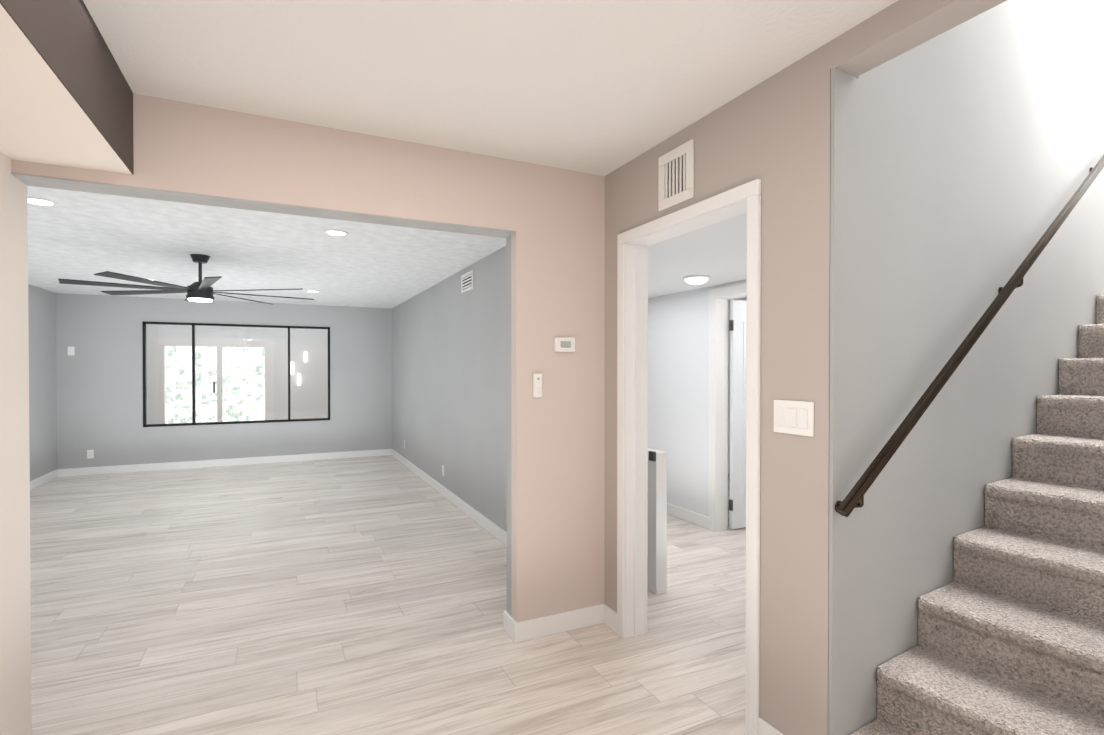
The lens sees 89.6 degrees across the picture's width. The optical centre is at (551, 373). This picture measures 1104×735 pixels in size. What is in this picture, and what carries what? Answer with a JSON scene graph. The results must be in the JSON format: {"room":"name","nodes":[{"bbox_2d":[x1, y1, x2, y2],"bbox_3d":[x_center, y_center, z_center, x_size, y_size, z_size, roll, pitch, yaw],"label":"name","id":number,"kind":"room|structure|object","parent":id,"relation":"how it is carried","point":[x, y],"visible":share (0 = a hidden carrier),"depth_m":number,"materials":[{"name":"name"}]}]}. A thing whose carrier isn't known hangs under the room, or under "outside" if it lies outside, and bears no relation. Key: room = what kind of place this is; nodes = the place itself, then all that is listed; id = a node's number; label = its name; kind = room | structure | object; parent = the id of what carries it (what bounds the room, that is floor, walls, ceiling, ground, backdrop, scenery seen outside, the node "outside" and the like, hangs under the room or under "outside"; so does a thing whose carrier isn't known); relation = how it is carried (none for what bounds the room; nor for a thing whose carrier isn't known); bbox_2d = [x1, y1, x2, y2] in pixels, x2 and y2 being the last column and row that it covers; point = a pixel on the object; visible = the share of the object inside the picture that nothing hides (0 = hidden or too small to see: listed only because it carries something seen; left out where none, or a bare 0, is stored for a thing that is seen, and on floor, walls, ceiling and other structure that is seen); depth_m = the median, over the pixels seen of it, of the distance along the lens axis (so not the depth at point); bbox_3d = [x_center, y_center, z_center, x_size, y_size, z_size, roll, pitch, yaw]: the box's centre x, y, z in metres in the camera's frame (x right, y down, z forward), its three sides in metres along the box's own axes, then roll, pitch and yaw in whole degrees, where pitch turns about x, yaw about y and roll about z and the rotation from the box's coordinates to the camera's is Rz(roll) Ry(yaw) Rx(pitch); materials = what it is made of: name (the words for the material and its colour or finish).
{"room":"entrance hallway","nodes":[
{"label":"entrance hallway","id":0,"kind":"room"},
{"bbox_2d":[0,151,31,734],"bbox_3d":[-1.721,0.156,1.435,0.120,2.440,1.430,0,1,-26],"label":"wall","id":1,"kind":"structure","parent":0,"point":[15,654],"depth_m":1.99,"materials":[{"name":"white paint"}]},
{"bbox_2d":[28,284,56,480],"bbox_3d":[-5.629,0.162,5.493,0.120,2.360,9.280,0,1,-26],"label":"wall","id":2,"kind":"structure","parent":0,"point":[42,385],"depth_m":6.72,"materials":[{"name":"grey paint"}]},
{"bbox_2d":[30,469,57,489],"bbox_3d":[-4.950,1.302,4.254,0.014,0.100,6.440,0,1,-26],"label":"baseboard","id":3,"kind":"structure","parent":2,"relation":"attached to","point":[52,475],"depth_m":6.71,"materials":[{"name":"white wood"}]},
{"bbox_2d":[165,346,264,423],"bbox_3d":[-6.272,0.226,10.438,2.110,2.250,0.020,0,1,-26],"label":"exterior glow","id":4,"kind":"object","parent":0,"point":[229,393],"depth_m":10.40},
{"bbox_2d":[56,293,391,468],"bbox_3d":[-4.495,0.140,8.108,4.200,2.360,0.120,0,1,-26],"label":"wall","id":5,"kind":"structure","parent":0,"point":[99,379],"depth_m":7.74,"materials":[{"name":"grey paint"}]},
{"bbox_2d":[68,347,74,354],"bbox_3d":[-6.222,-0.292,7.197,0.070,0.114,0.008,0,1,-26],"label":"light switch","id":6,"kind":"object","parent":5,"relation":"attached to","point":[71,350],"visible":1,"depth_m":7.20,"materials":[{"name":"white plastic"}]},
{"bbox_2d":[87,450,93,458],"bbox_3d":[-6.051,1.057,7.291,0.070,0.114,0.008,0,1,-26],"label":"electrical outlet","id":7,"kind":"object","parent":5,"relation":"attached to","point":[90,454],"visible":1,"depth_m":7.29,"materials":[{"name":"white plastic"}]},
{"bbox_2d":[58,449,389,476],"bbox_3d":[-4.465,1.271,8.056,4.140,0.100,0.017,0,1,-26],"label":"baseboard","id":8,"kind":"structure","parent":5,"relation":"attached to","point":[382,452],"depth_m":7.89,"materials":[{"name":"white wood"}]},
{"bbox_2d":[142,321,329,426],"bbox_3d":[-4.489,0.005,8.070,2.360,1.430,0.072,0,1,-26],"label":"window","id":9,"kind":"structure","parent":5,"relation":"in","point":[193,382],"depth_m":7.96,"materials":[{"name":"black"}]},
{"bbox_2d":[146,324,327,423],"bbox_3d":[-5.680,0.150,10.557,4.200,2.300,0.120,0,1,-26],"label":"wall","id":10,"kind":"structure","parent":0,"point":[295,335],"depth_m":10.76,"materials":[{"name":"white paint"}]},
{"bbox_2d":[154,337,273,423],"bbox_3d":[-6.191,0.327,10.270,1.890,1.950,0.115,0,1,-26],"label":"window","id":11,"kind":"structure","parent":10,"relation":"in","point":[219,345],"depth_m":10.24,"materials":[{"name":"white plastic"}]},
{"bbox_2d":[291,362,293,374],"bbox_3d":[-5.031,-0.102,10.774,0.050,0.240,0.050,0,1,-26],"label":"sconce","id":12,"kind":"object","parent":10,"relation":"attached to","point":[291,362],"depth_m":10.75,"materials":[{"name":"white"}]},
{"bbox_2d":[27,186,505,308],"bbox_3d":[-3.105,-1.105,5.088,4.320,0.180,6.510,0,1,-26],"label":"ceiling","id":13,"kind":"structure","parent":0,"point":[79,235],"depth_m":4.61,"materials":[{"name":"white paint"}]},
{"bbox_2d":[28,196,58,205],"bbox_3d":[-2.966,-0.994,3.217,0.170,0.009,0.170,0,1,-26],"label":"recessed light","id":14,"kind":"object","parent":13,"relation":"in","point":[39,201],"visible":0.75,"depth_m":3.21,"materials":[{"name":"white"}]},
{"bbox_2d":[58,254,313,304],"bbox_3d":[-3.017,-0.817,4.772,1.806,0.389,1.806,0,1,-26],"label":"ceiling fan","id":15,"kind":"object","parent":13,"relation":"hanging from","point":[200,290],"visible":1,"depth_m":4.67,"materials":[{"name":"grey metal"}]},
{"bbox_2d":[306,290,319,292],"bbox_3d":[-2.985,-1.025,6.952,0.170,0.009,0.170,0,1,-26],"label":"recessed light","id":16,"kind":"object","parent":13,"relation":"in","point":[313,291],"visible":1,"depth_m":6.92,"materials":[{"name":"white"}]},
{"bbox_2d":[323,229,348,235],"bbox_3d":[-1.534,-1.000,3.955,0.170,0.009,0.170,0,1,-26],"label":"recessed light","id":17,"kind":"object","parent":13,"relation":"in","point":[335,232],"visible":1,"depth_m":3.93,"materials":[{"name":"white"}]},
{"bbox_2d":[11,93,604,621],"bbox_3d":[-1.687,0.150,2.168,4.320,2.440,0.140,0,1,-26],"label":"wall","id":18,"kind":"structure","parent":0,"point":[553,217],"depth_m":2.84,"materials":[{"name":"beige paint"}]},
{"bbox_2d":[11,172,515,237],"bbox_3d":[-1.079,-0.715,2.455,1.930,0.006,0.142,0,1,-26],"label":"header","id":19,"kind":"structure","parent":18,"relation":"attached to","point":[105,188],"depth_m":2.34,"materials":[{"name":"beige paint"}]},
{"bbox_2d":[503,610,510,636],"bbox_3d":[-0.030,1.312,3.067,0.504,0.100,0.017,0,1,-26],"label":"baseboard","id":20,"kind":"structure","parent":18,"relation":"attached to","point":[506,617],"depth_m":2.92,"materials":[{"name":"white wood"}]},
{"bbox_2d":[533,373,541,397],"bbox_3d":[-0.074,0.062,2.859,0.052,0.128,0.021,0,1,-26],"label":"remote","id":21,"kind":"object","parent":18,"relation":"attached to","point":[537,385],"visible":1,"depth_m":2.85,"materials":[{"name":"white plastic"}]},
{"bbox_2d":[510,604,609,642],"bbox_3d":[0.051,1.313,2.934,0.534,0.100,0.020,0,1,-26],"label":"baseboard","id":22,"kind":"structure","parent":18,"relation":"attached to","point":[525,630],"depth_m":2.92,"materials":[{"name":"white wood"}]},
{"bbox_2d":[554,337,574,351],"bbox_3d":[0.067,-0.152,2.923,0.116,0.076,0.025,0,1,-26],"label":"thermostat","id":23,"kind":"object","parent":18,"relation":"attached to","point":[564,344],"visible":0.94,"depth_m":2.91,"materials":[{"name":"white plastic"}]},
{"bbox_2d":[30,455,745,734],"bbox_3d":[-0.331,1.393,5.368,9.700,0.100,14.500,0,1,-26],"label":"floor","id":24,"kind":"structure","parent":0,"point":[356,596],"depth_m":3.04,"materials":[{"name":"beige wood"}]},
{"bbox_2d":[647,448,666,593],"bbox_3d":[0.433,0.916,3.915,0.100,0.878,1.075,0,1,-26],"label":"wall","id":25,"kind":"structure","parent":24,"relation":"on","point":[657,531],"depth_m":3.44,"materials":[{"name":"white paint"}]},
{"bbox_2d":[850,294,1103,734],"bbox_3d":[3.158,0.105,2.633,4.815,2.519,0.926,0,1,-32],"label":"carpeted staircase","id":26,"kind":"structure","parent":24,"relation":"on","point":[1011,629],"depth_m":1.96,"materials":[{"name":"carpet"}]},
{"bbox_2d":[83,0,897,175],"bbox_3d":[0.220,-1.105,0.365,2.690,0.100,4.890,0,1,-26],"label":"ceiling","id":27,"kind":"structure","parent":0,"point":[602,87],"depth_m":1.90,"materials":[{"name":"white paint"}]},
{"bbox_2d":[0,0,133,174],"bbox_3d":[-1.477,-0.910,1.467,0.354,0.310,1.290,0,1,-26],"label":"soffit","id":28,"kind":"structure","parent":27,"relation":"attached to","point":[66,95],"depth_m":1.62,"materials":[{"name":"white paint"}]},
{"bbox_2d":[648,279,746,516],"bbox_3d":[1.407,0.127,4.866,0.120,2.440,3.700,0,1,-26],"label":"wall","id":29,"kind":"structure","parent":0,"point":[678,378],"depth_m":5.15,"materials":[{"name":"white paint"}]},
{"bbox_2d":[667,503,707,528],"bbox_3d":[0.950,1.290,5.665,0.014,0.100,1.880,0,1,-26],"label":"baseboard","id":30,"kind":"structure","parent":29,"relation":"attached to","point":[698,519],"depth_m":5.06,"materials":[{"name":"white wood"}]},
{"bbox_2d":[708,283,746,531],"bbox_3d":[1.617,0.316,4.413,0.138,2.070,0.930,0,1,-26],"label":"door frame","id":31,"kind":"structure","parent":29,"relation":"attached to","point":[718,424],"depth_m":4.75,"materials":[{"name":"white wood"}]},
{"bbox_2d":[729,300,746,528],"bbox_3d":[1.890,0.351,4.895,0.767,1.968,0.124,0,1,-26],"label":"hall door","id":32,"kind":"structure","parent":29,"relation":"in","point":[737,330],"depth_m":4.78,"materials":[{"name":"white wood"}]},
{"bbox_2d":[648,213,746,297],"bbox_3d":[0.700,-0.903,4.321,1.620,0.310,4.050,0,1,-26],"label":"ceiling","id":33,"kind":"structure","parent":0,"point":[716,253],"depth_m":3.59,"materials":[{"name":"white paint"}]},
{"bbox_2d":[683,275,709,284],"bbox_3d":[1.118,-0.733,4.308,0.200,0.088,0.200,0,1,-26],"label":"light","id":34,"kind":"object","parent":33,"relation":"attached to","point":[695,279],"visible":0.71,"depth_m":4.25,"materials":[{"name":"white"}]},
{"bbox_2d":[392,0,1006,734],"bbox_3d":[-0.660,0.125,5.143,0.120,2.440,14.240,0,1,-26],"label":"wall","id":35,"kind":"structure","parent":0,"point":[774,132],"depth_m":2.01,"materials":[{"name":"beige paint"}]},
{"bbox_2d":[390,449,506,545],"bbox_3d":[-1.184,1.287,6.077,0.017,0.100,6.440,0,1,-26],"label":"baseboard","id":36,"kind":"structure","parent":35,"relation":"attached to","point":[491,527],"depth_m":5.54,"materials":[{"name":"white wood"}]},
{"bbox_2d":[461,270,472,292],"bbox_3d":[-0.806,-0.871,5.286,0.010,0.170,0.360,0,1,-26],"label":"air vent","id":37,"kind":"object","parent":35,"relation":"in","point":[466,281],"visible":1,"depth_m":5.28,"materials":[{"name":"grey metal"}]},
{"bbox_2d":[610,608,616,616],"bbox_3d":[-0.223,1.301,4.403,0.014,0.100,3.130,0,1,-26],"label":"baseboard","id":38,"kind":"structure","parent":35,"relation":"attached to","point":[612,613],"depth_m":2.95,"materials":[{"name":"white wood"}]},
{"bbox_2d":[658,139,693,211],"bbox_3d":[0.551,-0.878,2.482,0.010,0.250,0.240,0,1,-26],"label":"air vent","id":39,"kind":"object","parent":35,"relation":"in","point":[676,176],"visible":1,"depth_m":2.47,"materials":[{"name":"white metal"}]},
{"bbox_2d":[617,179,760,734],"bbox_3d":[0.617,0.324,2.507,0.156,2.086,0.952,0,1,-26],"label":"door frame","id":40,"kind":"structure","parent":35,"relation":"attached to","point":[633,244],"depth_m":2.85,"materials":[{"name":"white wood"}]},
{"bbox_2d":[757,717,783,734],"bbox_3d":[0.837,1.322,1.928,0.034,0.100,0.298,0,1,-26],"label":"baseboard","id":41,"kind":"structure","parent":35,"relation":"attached to","point":[763,728],"depth_m":2.02,"materials":[{"name":"white wood"}]},
{"bbox_2d":[774,400,813,436],"bbox_3d":[0.829,0.152,1.916,0.010,0.116,0.166,0,1,-26],"label":"switch plate","id":42,"kind":"object","parent":35,"relation":"attached to","point":[794,417],"visible":1,"depth_m":1.91,"materials":[{"name":"white plastic"}]},
{"bbox_2d":[828,0,1103,734],"bbox_3d":[2.950,-1.238,3.114,4.900,5.200,0.120,0,1,-32],"label":"wall","id":43,"kind":"structure","parent":0,"point":[980,145],"depth_m":2.16,"materials":[{"name":"white paint"}]},
{"bbox_2d":[835,154,1103,516],"bbox_3d":[2.427,-0.765,2.666,3.705,2.415,0.094,0,1,-32],"label":"stair handrail","id":44,"kind":"object","parent":43,"relation":"attached to","point":[850,502],"visible":1,"depth_m":2.04,"materials":[{"name":"brown wood"}]}
]}

